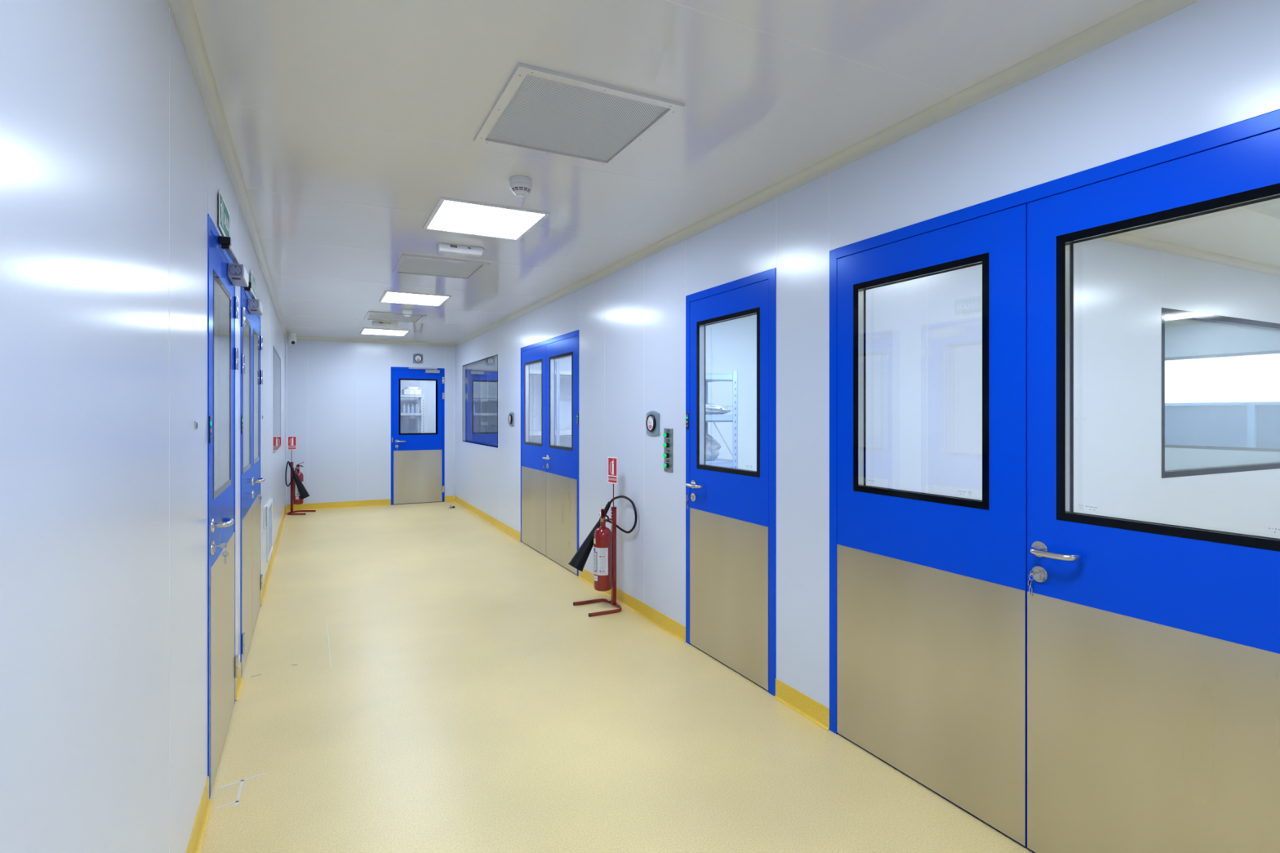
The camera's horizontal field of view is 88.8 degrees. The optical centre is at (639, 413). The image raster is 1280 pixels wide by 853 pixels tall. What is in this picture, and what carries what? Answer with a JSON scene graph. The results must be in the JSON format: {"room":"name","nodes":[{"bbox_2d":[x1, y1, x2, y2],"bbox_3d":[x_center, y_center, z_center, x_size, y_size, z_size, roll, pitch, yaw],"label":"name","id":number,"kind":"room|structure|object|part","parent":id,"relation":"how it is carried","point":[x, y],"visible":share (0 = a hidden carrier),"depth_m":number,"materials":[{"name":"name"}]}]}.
{"room":"cleanroom corridor","nodes":[
{"label":"cleanroom corridor","id":0,"kind":"room"},
{"bbox_2d":[0,0,285,852],"bbox_3d":[-1.826,0.142,2.820,0.061,2.515,14.680,0,0,-27],"label":"wall","id":1,"kind":"structure","parent":0,"point":[113,171],"depth_m":1.17,"materials":[{"name":"white paint"}]},
{"bbox_2d":[194,421,197,429],"bbox_3d":[-1.425,0.037,2.096,0.007,0.028,0.028,0,0,-27],"label":"switch","id":2,"kind":"object","parent":1,"relation":"attached to","point":[195,422],"visible":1,"depth_m":2.09,"materials":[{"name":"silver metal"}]},
{"bbox_2d":[217,189,229,236],"bbox_3d":[-1.752,-0.820,2.751,0.009,0.146,0.350,0,0,-27],"label":"exit sign","id":3,"kind":"object","parent":1,"relation":"attached to","point":[223,211],"visible":1,"depth_m":2.69,"materials":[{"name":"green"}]},
{"bbox_2d":[166,0,288,338],"bbox_3d":[-1.779,-1.092,2.844,0.046,0.046,14.680,0,0,-27],"label":"trim","id":4,"kind":"structure","parent":1,"relation":"attached to","point":[183,11],"depth_m":2.41,"materials":[{"name":"white paint"}]},
{"bbox_2d":[208,213,248,799],"bbox_3d":[-1.763,0.338,2.768,0.126,2.123,0.920,0,0,-27],"label":"door","id":5,"kind":"structure","parent":1,"relation":"in","point":[225,272],"depth_m":2.66,"materials":[{"name":"blue paint"}]},
{"bbox_3d":[-1.593,0.416,2.434,0.008,0.052,0.052,0,0,-27],"label":"handle","id":6,"kind":"part","parent":5,"relation":"part of","materials":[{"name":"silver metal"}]},
{"bbox_3d":[-1.791,0.338,2.754,0.064,2.123,0.920,0,0,-27],"label":"frame","id":7,"kind":"part","parent":5,"relation":"part of","materials":[{"name":"blue paint"}]},
{"bbox_3d":[-1.764,0.980,2.771,0.002,0.821,0.828,0,0,-27],"label":"kick plate","id":8,"kind":"part","parent":5,"relation":"part of","materials":[{"name":"silver metal"}]},
{"bbox_3d":[-1.772,-0.111,2.733,0.046,0.829,0.561,0,0,-27],"label":"glass pane","id":9,"kind":"part","parent":5,"relation":"part of","materials":[{"name":"clear glass"}]},
{"bbox_3d":[-1.744,-0.672,2.795,0.020,0.021,0.380,0,0,-26],"label":"closer arm","id":10,"kind":"part","parent":5,"relation":"part of","materials":[{"name":"silver metal"}]},
{"bbox_2d":[186,505,286,852],"bbox_3d":[-1.791,1.354,2.838,0.018,0.092,14.680,0,0,-27],"label":"baseboard","id":11,"kind":"structure","parent":1,"relation":"attached to","point":[196,841],"depth_m":2.31,"materials":[{"name":"plastic"}]},
{"bbox_2d":[240,281,264,674],"bbox_3d":[-2.433,0.338,4.101,0.126,2.123,1.475,0,0,-27],"label":"door","id":12,"kind":"structure","parent":1,"relation":"in","point":[251,308],"depth_m":3.91,"materials":[{"name":"blue paint"}]},
{"bbox_3d":[-2.279,-0.111,3.740,0.046,0.829,0.446,0,0,-27],"label":"glass pane","id":13,"kind":"part","parent":12,"relation":"part of","materials":[{"name":"clear glass"}]},
{"bbox_3d":[-2.271,0.980,3.778,0.002,0.821,0.658,0,0,-27],"label":"kick plate","id":14,"kind":"part","parent":12,"relation":"part of","materials":[{"name":"silver metal"}]},
{"bbox_3d":[-2.193,-0.672,3.688,0.020,0.021,0.380,0,0,-26],"label":"closer arm","id":15,"kind":"part","parent":12,"relation":"part of","materials":[{"name":"silver metal"}]},
{"bbox_3d":[-2.583,0.980,4.399,0.002,0.821,0.718,0,0,-27],"label":"kick plate","id":16,"kind":"part","parent":12,"relation":"part of","materials":[{"name":"silver metal"}]},
{"bbox_3d":[-2.606,-0.111,4.390,0.046,0.829,0.451,0,0,-27],"label":"glass pane","id":17,"kind":"part","parent":12,"relation":"part of","materials":[{"name":"clear glass"}]},
{"bbox_2d":[249,269,255,296],"bbox_3d":[-2.438,-0.812,4.113,0.009,0.120,0.380,0,0,-27],"label":"exit sign","id":18,"kind":"object","parent":1,"relation":"attached to","point":[252,280],"visible":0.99,"depth_m":4.04,"materials":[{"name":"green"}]},
{"bbox_2d":[263,505,266,528],"bbox_3d":[-2.964,0.815,5.170,0.018,0.170,0.150,0,0,-27],"label":"wall socket","id":19,"kind":"object","parent":1,"relation":"attached to","point":[265,506],"visible":1,"depth_m":5.14,"materials":[{"name":"white plastic"}]},
{"bbox_2d":[266,497,272,562],"bbox_3d":[-3.225,1.000,5.688,0.017,0.463,0.620,0,0,-27],"label":"air vent","id":20,"kind":"object","parent":1,"relation":"in","point":[269,506],"visible":0.95,"depth_m":5.59,"materials":[{"name":"white metal"}]},
{"bbox_2d":[273,346,280,453],"bbox_3d":[-4.014,-0.139,7.171,0.062,1.061,1.780,0,0,-27],"label":"window","id":21,"kind":"structure","parent":1,"relation":"in","point":[277,360],"depth_m":7.12,"materials":[{"name":"black"}]},
{"bbox_2d":[287,339,497,504],"bbox_3d":[-2.757,0.142,11.653,6.454,2.515,1.941,0,0,-27],"label":"wall","id":22,"kind":"structure","parent":0,"point":[339,393],"depth_m":9.82,"materials":[{"name":"white paint"}]},
{"bbox_2d":[285,337,287,507],"bbox_3d":[-5.078,0.133,9.385,0.029,2.435,0.029,0,0,-27],"label":"trim","id":23,"kind":"structure","parent":22,"relation":"attached to","point":[286,338],"depth_m":9.40,"materials":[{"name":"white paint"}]},
{"bbox_2d":[285,495,454,511],"bbox_3d":[-4.027,1.354,9.919,2.386,0.092,0.018,0,0,-27],"label":"baseboard","id":24,"kind":"structure","parent":22,"relation":"attached to","point":[449,498],"depth_m":9.73,"materials":[{"name":"plastic"}]},
{"bbox_2d":[296,336,454,346],"bbox_3d":[-4.021,-1.092,9.907,2.386,0.046,0.046,0,0,-27],"label":"trim","id":25,"kind":"structure","parent":22,"relation":"attached to","point":[298,338],"depth_m":9.91,"materials":[{"name":"white paint"}]},
{"bbox_2d":[391,366,444,505],"bbox_3d":[-3.466,0.338,10.208,0.804,2.123,0.126,0,0,-27],"label":"door","id":26,"kind":"structure","parent":22,"relation":"in","point":[417,460],"depth_m":10.19,"materials":[{"name":"blue paint"}]},
{"bbox_3d":[-3.466,0.980,10.208,0.722,0.821,0.002,0,0,-27],"label":"kick plate","id":27,"kind":"part","parent":26,"relation":"part of","materials":[{"name":"silver metal"}]},
{"bbox_3d":[-3.397,-0.711,10.234,0.428,0.022,0.014,0,0,-27],"label":"slide rail","id":28,"kind":"part","parent":26,"relation":"part of","materials":[{"name":"silver metal"}]},
{"bbox_2d":[413,353,422,364],"bbox_3d":[-3.463,-0.864,10.196,0.150,0.160,0.030,0,0,-27],"label":"pressure gauge","id":29,"kind":"object","parent":22,"relation":"attached to","point":[417,357],"visible":1,"depth_m":10.19,"materials":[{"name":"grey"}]},
{"bbox_2d":[453,346,455,497],"bbox_3d":[-2.972,0.133,10.444,0.029,2.435,0.029,0,0,-27],"label":"trim","id":30,"kind":"structure","parent":22,"relation":"attached to","point":[454,347],"depth_m":10.45,"materials":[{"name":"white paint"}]},
{"bbox_2d":[528,355,571,447],"bbox_3d":[0.195,0.142,8.639,3.888,2.515,0.060,0,0,-27],"label":"wall","id":31,"kind":"structure","parent":0,"point":[535,381],"depth_m":8.02,"materials":[{"name":"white paint"}]},
{"bbox_2d":[200,501,1033,852],"bbox_3d":[0.617,1.460,5.963,12.660,0.120,18.300,0,0,-27],"label":"floor","id":32,"kind":"structure","parent":0,"point":[465,703],"depth_m":2.90,"materials":[{"name":"plastic"}]},
{"bbox_2d":[216,773,265,808],"bbox_3d":[-1.481,1.400,2.422,0.152,0.001,0.200,0,0,-27],"label":"tape mark","id":33,"kind":"object","parent":32,"relation":"on","point":[236,802],"visible":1,"depth_m":2.44,"materials":[{"name":"white plastic"}]},
{"bbox_2d":[287,435,315,515],"bbox_3d":[-4.784,0.857,9.184,0.297,1.086,0.320,0,0,-2],"label":"stand","id":34,"kind":"object","parent":32,"relation":"on","point":[291,440],"visible":0.99,"depth_m":9.17,"materials":[{"name":"red metal"}]},
{"bbox_3d":[-4.885,0.410,9.171,0.112,0.193,0.002,0,0,-35],"label":"sign plate","id":35,"kind":"part","parent":34,"relation":"part of","materials":[{"name":"white"}]},
{"bbox_2d":[284,461,310,504],"bbox_3d":[-4.756,0.961,9.125,0.276,0.613,0.252,0,0,-2],"label":"fire extinguisher","id":36,"kind":"object","parent":34,"relation":"hanging from","point":[300,492],"visible":1,"depth_m":9.12,"materials":[{"name":"red metal"}]},
{"bbox_2d":[326,616,331,668],"bbox_3d":[-1.930,1.400,4.050,0.004,0.001,1.030,0,0,-27],"label":"tape mark","id":37,"kind":"object","parent":32,"relation":"on","point":[326,616],"visible":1,"depth_m":3.98,"materials":[{"name":"white"}]},
{"bbox_2d":[400,394,424,433],"bbox_3d":[-4.334,0.525,11.510,0.960,1.750,0.461,0,0,-27],"label":"storage rack","id":38,"kind":"object","parent":32,"relation":"on","point":[419,414],"visible":0.17,"depth_m":11.51,"materials":[{"name":"white metal"}]},
{"bbox_2d":[401,404,405,413],"bbox_3d":[-4.146,-0.094,11.459,0.062,0.156,0.062,0,0,-27],"label":"bottle","id":39,"kind":"object","parent":38,"relation":"on","point":[403,407],"visible":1,"depth_m":11.44,"materials":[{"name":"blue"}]},
{"bbox_2d":[405,404,409,413],"bbox_3d":[-4.082,-0.094,11.491,0.062,0.156,0.062,0,0,-27],"label":"bottle","id":40,"kind":"object","parent":38,"relation":"on","point":[407,407],"visible":1,"depth_m":11.47,"materials":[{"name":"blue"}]},
{"bbox_2d":[400,394,422,398],"bbox_3d":[-4.334,-0.306,11.510,0.956,0.058,0.456,0,0,-27],"label":"shelf","id":41,"kind":"object","parent":38,"relation":"attached to","point":[409,396],"depth_m":11.42,"materials":[{"name":"white metal"}]},
{"bbox_2d":[400,413,422,416],"bbox_3d":[-4.334,0.014,11.510,0.956,0.058,0.456,0,0,-27],"label":"shelf","id":42,"kind":"object","parent":38,"relation":"attached to","point":[402,414],"depth_m":11.42,"materials":[{"name":"white metal"}]},
{"bbox_2d":[402,389,422,395],"bbox_3d":[-4.043,-0.384,11.578,0.300,0.095,0.220,0,0,-27],"label":"storage box","id":43,"kind":"object","parent":38,"relation":"on","point":[414,392],"visible":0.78,"depth_m":11.49,"materials":[{"name":"white plastic"}]},
{"bbox_2d":[404,386,419,389],"bbox_3d":[-4.045,-0.442,11.577,0.276,0.084,0.190,0,0,-27],"label":"goods","id":44,"kind":"object","parent":43,"relation":"in","point":[406,388],"visible":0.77,"depth_m":11.52,"materials":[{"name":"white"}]},
{"bbox_2d":[410,404,413,413],"bbox_3d":[-4.019,-0.094,11.523,0.062,0.156,0.062,0,0,-27],"label":"bottle","id":45,"kind":"object","parent":38,"relation":"on","point":[411,405],"visible":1,"depth_m":11.50,"materials":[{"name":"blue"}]},
{"bbox_2d":[414,404,417,413],"bbox_3d":[-3.955,-0.094,11.555,0.062,0.156,0.062,0,0,-27],"label":"bottle","id":46,"kind":"object","parent":38,"relation":"on","point":[415,405],"visible":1,"depth_m":11.53,"materials":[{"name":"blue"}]},
{"bbox_3d":[-4.018,0.525,11.903,0.042,1.750,0.043,0,0,-27],"label":"post","id":47,"kind":"part","parent":38,"relation":"part of","materials":[{"name":"white metal"}]},
{"bbox_3d":[-3.830,0.525,11.529,0.042,1.750,0.043,0,0,-27],"label":"post","id":48,"kind":"part","parent":38,"relation":"part of","materials":[{"name":"white metal"}]},
{"bbox_2d":[480,375,497,444],"bbox_3d":[-1.868,0.425,9.723,0.900,1.950,0.451,0,0,-27],"label":"storage rack","id":49,"kind":"object","parent":32,"relation":"on","point":[488,400],"visible":0.21,"depth_m":9.35,"materials":[{"name":"white metal"}]},
{"bbox_3d":[-2.343,0.425,9.712,0.042,1.950,0.043,0,0,-27],"label":"post","id":50,"kind":"part","parent":49,"relation":"part of","materials":[{"name":"metal"}]},
{"bbox_3d":[-2.159,0.425,9.347,0.042,1.950,0.043,0,0,-27],"label":"post","id":51,"kind":"part","parent":49,"relation":"part of","materials":[{"name":"metal"}]},
{"bbox_2d":[481,398,497,402],"bbox_3d":[-1.868,-0.191,9.723,0.896,0.058,0.446,0,0,-27],"label":"shelf","id":52,"kind":"object","parent":49,"relation":"attached to","point":[486,400],"depth_m":9.37,"materials":[{"name":"white metal"}]},
{"bbox_2d":[481,422,497,426],"bbox_3d":[-1.868,0.149,9.723,0.896,0.058,0.446,0,0,-27],"label":"shelf","id":53,"kind":"object","parent":49,"relation":"attached to","point":[489,424],"depth_m":9.37,"materials":[{"name":"white metal"}]},
{"bbox_2d":[528,361,571,445],"bbox_3d":[-0.783,0.400,7.811,1.370,2.000,0.400,0,0,-27],"label":"storage rack","id":54,"kind":"object","parent":32,"relation":"on","point":[558,373],"visible":0.02,"depth_m":7.51,"materials":[{"name":"white metal"}]},
{"bbox_2d":[528,369,571,376],"bbox_3d":[-0.783,-0.471,7.811,1.366,0.058,0.396,0,0,-27],"label":"shelf","id":55,"kind":"object","parent":54,"relation":"attached to","point":[531,372],"depth_m":7.51,"materials":[{"name":"white metal"}]},
{"bbox_2d":[528,430,571,436],"bbox_3d":[-0.783,0.229,7.811,1.366,0.058,0.396,0,0,-27],"label":"shelf","id":56,"kind":"object","parent":54,"relation":"attached to","point":[535,433],"depth_m":7.51,"materials":[{"name":"white metal"}]},
{"bbox_3d":[-0.952,0.400,7.526,0.042,2.000,0.042,0,0,-27],"label":"post","id":57,"kind":"part","parent":54,"relation":"part of","materials":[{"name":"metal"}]},
{"bbox_2d":[573,456,622,617],"bbox_3d":[-0.290,0.857,4.701,0.288,1.086,0.320,0,0,-27],"label":"stand","id":58,"kind":"object","parent":32,"relation":"on","point":[612,461],"visible":1,"depth_m":4.74,"materials":[{"name":"red metal"}]},
{"bbox_2d":[568,495,637,591],"bbox_3d":[-0.251,0.928,4.717,0.530,0.679,0.215,0,0,15],"label":"fire extinguisher","id":59,"kind":"object","parent":58,"relation":"hanging from","point":[600,537],"visible":0.98,"depth_m":4.67,"materials":[{"name":"red metal"}]},
{"bbox_3d":[-0.267,0.718,4.686,0.026,0.084,0.097,0,0,-3],"label":"squeeze handle","id":60,"kind":"part","parent":59,"relation":"part of","materials":[{"name":"metal"}]},
{"bbox_3d":[-0.199,0.410,4.744,0.002,0.193,0.112,0,0,-40],"label":"sign plate","id":61,"kind":"part","parent":58,"relation":"part of","materials":[{"name":"white"}]},
{"bbox_2d":[705,371,737,468],"bbox_3d":[0.306,0.537,5.045,0.760,1.725,0.461,0,0,-27],"label":"storage rack","id":62,"kind":"object","parent":32,"relation":"on","point":[709,377],"visible":0.16,"depth_m":4.99,"materials":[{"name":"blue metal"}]},
{"bbox_3d":[0.532,0.537,5.394,0.042,1.725,0.043,0,0,-27],"label":"post","id":63,"kind":"part","parent":62,"relation":"part of","materials":[{"name":"white metal"}]},
{"bbox_2d":[705,433,721,461],"bbox_3d":[0.486,0.255,5.123,0.267,0.219,0.286,0,0,-27],"label":"plastic bag","id":64,"kind":"object","parent":62,"relation":"on","point":[712,446],"visible":0.38,"depth_m":5.04,"materials":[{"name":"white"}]},
{"bbox_2d":[705,403,732,414],"bbox_3d":[0.513,-0.040,5.085,0.416,0.087,0.386,0,0,-27],"label":"plastic bag","id":65,"kind":"object","parent":62,"relation":"on","point":[710,409],"visible":0.5,"depth_m":4.97,"materials":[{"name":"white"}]},
{"bbox_2d":[705,373,733,382],"bbox_3d":[0.306,-0.276,5.045,0.756,0.058,0.456,0,0,-27],"label":"shelf","id":66,"kind":"object","parent":62,"relation":"attached to","point":[709,377],"depth_m":4.94,"materials":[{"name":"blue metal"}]},
{"bbox_2d":[705,414,733,422],"bbox_3d":[0.306,0.034,5.045,0.756,0.058,0.456,0,0,-27],"label":"shelf","id":67,"kind":"object","parent":62,"relation":"attached to","point":[708,418],"depth_m":4.94,"materials":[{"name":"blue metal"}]},
{"bbox_2d":[705,458,733,467],"bbox_3d":[0.306,0.394,5.045,0.756,0.058,0.456,0,0,-27],"label":"shelf","id":68,"kind":"object","parent":62,"relation":"attached to","point":[721,462],"depth_m":4.97,"materials":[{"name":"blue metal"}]},
{"bbox_3d":[0.720,0.537,5.020,0.042,1.725,0.043,0,0,-27],"label":"post","id":69,"kind":"part","parent":62,"relation":"part of","materials":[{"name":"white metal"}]},
{"bbox_2d":[705,314,756,471],"bbox_3d":[2.882,0.142,7.192,7.388,2.515,0.060,0,0,-27],"label":"wall","id":70,"kind":"structure","parent":0,"point":[731,346],"depth_m":6.18,"materials":[{"name":"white paint"}]},
{"bbox_2d":[191,0,1279,343],"bbox_3d":[0.617,-1.175,5.963,12.660,0.121,18.300,0,0,-27],"label":"ceiling","id":71,"kind":"structure","parent":0,"point":[349,122],"depth_m":2.40,"materials":[{"name":"white paint"}]},
{"bbox_2d":[286,333,296,344],"bbox_3d":[-4.846,-1.039,9.090,0.120,0.152,0.124,0,0,-27],"label":"security camera","id":72,"kind":"object","parent":71,"relation":"attached to","point":[291,337],"visible":1,"depth_m":9.04,"materials":[{"name":"white plastic"}]},
{"bbox_2d":[360,328,410,336],"bbox_3d":[-3.475,-1.110,8.886,0.586,0.010,0.620,0,0,-27],"label":"recessed light","id":73,"kind":"object","parent":71,"relation":"in","point":[364,331],"visible":1,"depth_m":8.84,"materials":[{"name":"white plastic"}]},
{"bbox_2d":[372,320,398,327],"bbox_3d":[-3.104,-1.090,7.952,0.290,0.050,0.092,0,0,-27],"label":"emergency light","id":74,"kind":"object","parent":71,"relation":"attached to","point":[374,323],"visible":1,"depth_m":7.92,"materials":[{"name":"white plastic"}]},
{"bbox_2d":[364,311,426,323],"bbox_3d":[-2.817,-1.108,7.504,0.610,0.014,0.645,0,0,-27],"label":"ceiling vent","id":75,"kind":"object","parent":71,"relation":"in","point":[371,315],"visible":1,"depth_m":7.50,"materials":[{"name":"white metal"}]},
{"bbox_3d":[-2.817,-1.112,7.504,0.530,0.004,0.565,0,0,-27],"label":"perforated panel","id":76,"kind":"part","parent":75,"relation":"part of","materials":[{"name":"white metal"}]},
{"bbox_2d":[401,308,412,316],"bbox_3d":[-2.490,-1.075,6.986,0.106,0.079,0.106,0,0,-27],"label":"smoke detector","id":77,"kind":"object","parent":71,"relation":"attached to","point":[406,312],"visible":1,"depth_m":6.95,"materials":[{"name":"white plastic"}]},
{"bbox_2d":[378,290,451,306],"bbox_3d":[-2.181,-1.110,6.313,0.586,0.010,0.620,0,0,-27],"label":"recessed light","id":78,"kind":"object","parent":71,"relation":"in","point":[388,296],"visible":1,"depth_m":6.28,"materials":[{"name":"white plastic"}]},
{"bbox_2d":[391,253,489,279],"bbox_3d":[-1.523,-1.108,4.965,0.610,0.014,0.645,0,0,-27],"label":"ceiling vent","id":79,"kind":"object","parent":71,"relation":"in","point":[407,264],"visible":1,"depth_m":4.95,"materials":[{"name":"white paint"}]},
{"bbox_3d":[-1.523,-1.112,4.965,0.530,0.004,0.565,0,0,-27],"label":"perforated panel","id":80,"kind":"part","parent":79,"relation":"part of","materials":[{"name":"white metal"}]},
{"bbox_2d":[436,242,483,257],"bbox_3d":[-1.199,-1.090,4.354,0.290,0.050,0.092,0,0,-27],"label":"emergency light","id":81,"kind":"object","parent":71,"relation":"attached to","point":[446,248],"visible":1,"depth_m":4.32,"materials":[{"name":"white plastic"}]},
{"bbox_2d":[422,196,550,240],"bbox_3d":[-0.898,-1.110,3.763,0.586,0.010,0.620,0,0,-27],"label":"recessed light","id":82,"kind":"object","parent":71,"relation":"in","point":[449,215],"visible":1,"depth_m":3.73,"materials":[{"name":"white plastic"}]},
{"bbox_2d":[509,175,532,196],"bbox_3d":[-0.566,-1.075,3.107,0.106,0.079,0.106,0,0,-27],"label":"smoke detector","id":83,"kind":"object","parent":71,"relation":"attached to","point":[520,185],"visible":1,"depth_m":3.07,"materials":[{"name":"white plastic"}]},
{"bbox_2d":[473,62,684,167],"bbox_3d":[-0.256,-1.108,2.496,0.610,0.014,0.645,0,0,-27],"label":"ceiling vent","id":84,"kind":"object","parent":71,"relation":"in","point":[539,110],"visible":1,"depth_m":2.44,"materials":[{"name":"painted metal"},{"name":"perforated metal"}]},
{"bbox_2d":[455,0,1279,708],"bbox_3d":[0.359,0.142,3.919,0.061,2.515,14.680,0,0,-27],"label":"wall","id":85,"kind":"structure","parent":0,"point":[1203,66],"depth_m":3.04,"materials":[{"name":"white paint"}]},
{"bbox_2d":[462,354,497,448],"bbox_3d":[-2.197,-0.158,9.002,0.062,1.155,2.108,0,0,-27],"label":"window","id":86,"kind":"structure","parent":85,"relation":"in","point":[464,366],"depth_m":9.92,"materials":[{"name":"black"}]},
{"bbox_2d":[508,412,514,426],"bbox_3d":[-1.478,0.060,7.473,0.030,0.165,0.172,0,0,-27],"label":"pressure gauge","id":87,"kind":"object","parent":85,"relation":"attached to","point":[511,416],"visible":1,"depth_m":7.43,"materials":[{"name":"grey metal"}]},
{"bbox_2d":[520,329,578,576],"bbox_3d":[-0.918,0.338,6.386,0.126,2.123,1.746,0,0,-27],"label":"door","id":88,"kind":"structure","parent":85,"relation":"in","point":[549,472],"depth_m":6.29,"materials":[{"name":"blue paint"}]},
{"bbox_3d":[-1.106,0.980,6.759,0.002,0.821,0.828,0,0,-27],"label":"kick plate","id":89,"kind":"part","parent":88,"relation":"part of","materials":[{"name":"silver metal"}]},
{"bbox_3d":[-0.731,0.980,6.014,0.002,0.821,0.826,0,0,-27],"label":"kick plate","id":90,"kind":"part","parent":88,"relation":"part of","materials":[{"name":"silver metal"}]},
{"bbox_2d":[453,495,829,730],"bbox_3d":[0.324,1.354,3.902,0.018,0.092,14.680,0,0,-27],"label":"baseboard","id":91,"kind":"structure","parent":85,"relation":"attached to","point":[810,708],"depth_m":4.20,"materials":[{"name":"plastic"}]},
{"bbox_2d":[645,410,659,435],"bbox_3d":[0.079,0.062,4.377,0.030,0.165,0.172,0,0,-27],"label":"pressure gauge","id":92,"kind":"object","parent":85,"relation":"attached to","point":[652,423],"visible":1,"depth_m":4.35,"materials":[{"name":"grey metal"}]},
{"bbox_2d":[662,427,672,472],"bbox_3d":[0.169,0.233,4.192,0.036,0.282,0.112,0,0,-27],"label":"panel","id":93,"kind":"object","parent":85,"relation":"attached to","point":[668,433],"visible":1,"depth_m":4.18,"materials":[{"name":"grey"}]},
{"bbox_2d":[685,267,776,696],"bbox_3d":[0.475,0.338,3.616,0.126,2.123,0.867,0,0,-27],"label":"door","id":94,"kind":"structure","parent":85,"relation":"in","point":[731,513],"depth_m":3.54,"materials":[{"name":"blue paint"}]},
{"bbox_3d":[0.474,0.980,3.619,0.002,0.821,0.758,0,0,-27],"label":"kick plate","id":95,"kind":"part","parent":94,"relation":"part of","materials":[{"name":"silver metal"}]},
{"bbox_2d":[453,0,1199,346],"bbox_3d":[0.312,-1.092,3.896,0.046,0.046,14.680,0,0,-27],"label":"trim","id":96,"kind":"structure","parent":85,"relation":"attached to","point":[1145,12],"depth_m":2.40,"materials":[{"name":"white paint"}]},
{"bbox_2d":[829,108,1279,852],"bbox_3d":[1.242,0.338,2.090,0.126,2.123,1.798,0,0,-27],"label":"door","id":97,"kind":"structure","parent":85,"relation":"in","point":[1068,681],"depth_m":2.03,"materials":[{"name":"blue paint"}]},
{"bbox_3d":[1.049,0.980,2.474,0.002,0.821,0.840,0,0,-27],"label":"kick plate","id":98,"kind":"part","parent":97,"relation":"part of","materials":[{"name":"silver metal"}]},
{"bbox_3d":[1.258,0.426,2.057,0.008,0.052,0.052,0,0,-27],"label":"handle","id":99,"kind":"part","parent":97,"relation":"part of","materials":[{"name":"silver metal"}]},
{"bbox_3d":[1.433,0.980,1.712,0.002,0.821,0.853,0,0,-27],"label":"kick plate","id":100,"kind":"part","parent":97,"relation":"part of","materials":[{"name":"silver metal"}]},
{"bbox_2d":[866,238,1279,538],"bbox_3d":[4.140,0.142,4.690,7.388,2.515,0.061,0,0,-27],"label":"wall","id":101,"kind":"structure","parent":0,"point":[924,335],"depth_m":3.96,"materials":[{"name":"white paint"}]},
{"bbox_2d":[1100,232,1279,275],"bbox_3d":[4.164,-1.092,4.643,7.388,0.046,0.046,0,0,-27],"label":"trim","id":102,"kind":"structure","parent":101,"relation":"attached to","point":[1126,238],"depth_m":4.44,"materials":[{"name":"white paint"}]},
{"bbox_2d":[1161,307,1279,478],"bbox_3d":[4.492,-0.138,4.867,2.400,1.125,0.062,0,0,-27],"label":"window","id":103,"kind":"structure","parent":101,"relation":"in","point":[1170,313],"depth_m":4.56,"materials":[{"name":"black"}]},
{"bbox_2d":[1164,323,1279,470],"bbox_3d":[7.759,0.142,5.783,0.060,2.515,6.960,0,0,-27],"label":"wall","id":104,"kind":"structure","parent":0,"point":[1208,339],"depth_m":7.69,"materials":[{"name":"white paint"}]},
{"bbox_2d":[1164,320,1214,328],"bbox_3d":[6.790,-1.092,7.590,0.046,0.046,2.740,0,0,-27],"label":"trim","id":105,"kind":"structure","parent":104,"relation":"attached to","point":[1191,322],"depth_m":7.93,"materials":[{"name":"white paint"}]},
{"bbox_2d":[1164,350,1279,452],"bbox_3d":[6.739,-0.140,7.811,0.062,1.120,2.100,0,0,-27],"label":"window","id":106,"kind":"structure","parent":104,"relation":"in","point":[1273,352],"depth_m":7.61,"materials":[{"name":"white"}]},
{"label":"outside","id":107,"kind":"structure","parent":0,"visible":0},
{"bbox_3d":[13.638,1.560,12.456,16.440,0.280,34.000,0,0,-27],"label":"ground","id":108,"kind":"structure","parent":107,"visible":0},
{"bbox_2d":[1164,401,1279,448],"bbox_3d":[8.978,0.615,12.351,0.300,1.610,18.000,0,0,-27],"label":"wall","id":109,"kind":"structure","parent":108,"relation":"on","point":[1255,424],"depth_m":10.82,"materials":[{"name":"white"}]},
{"bbox_3d":[9.803,0.620,10.466,0.080,1.600,0.090,0,0,-27],"label":"cladding post","id":110,"kind":"part","parent":109,"relation":"part of","materials":[{"name":"blue"}]}
]}

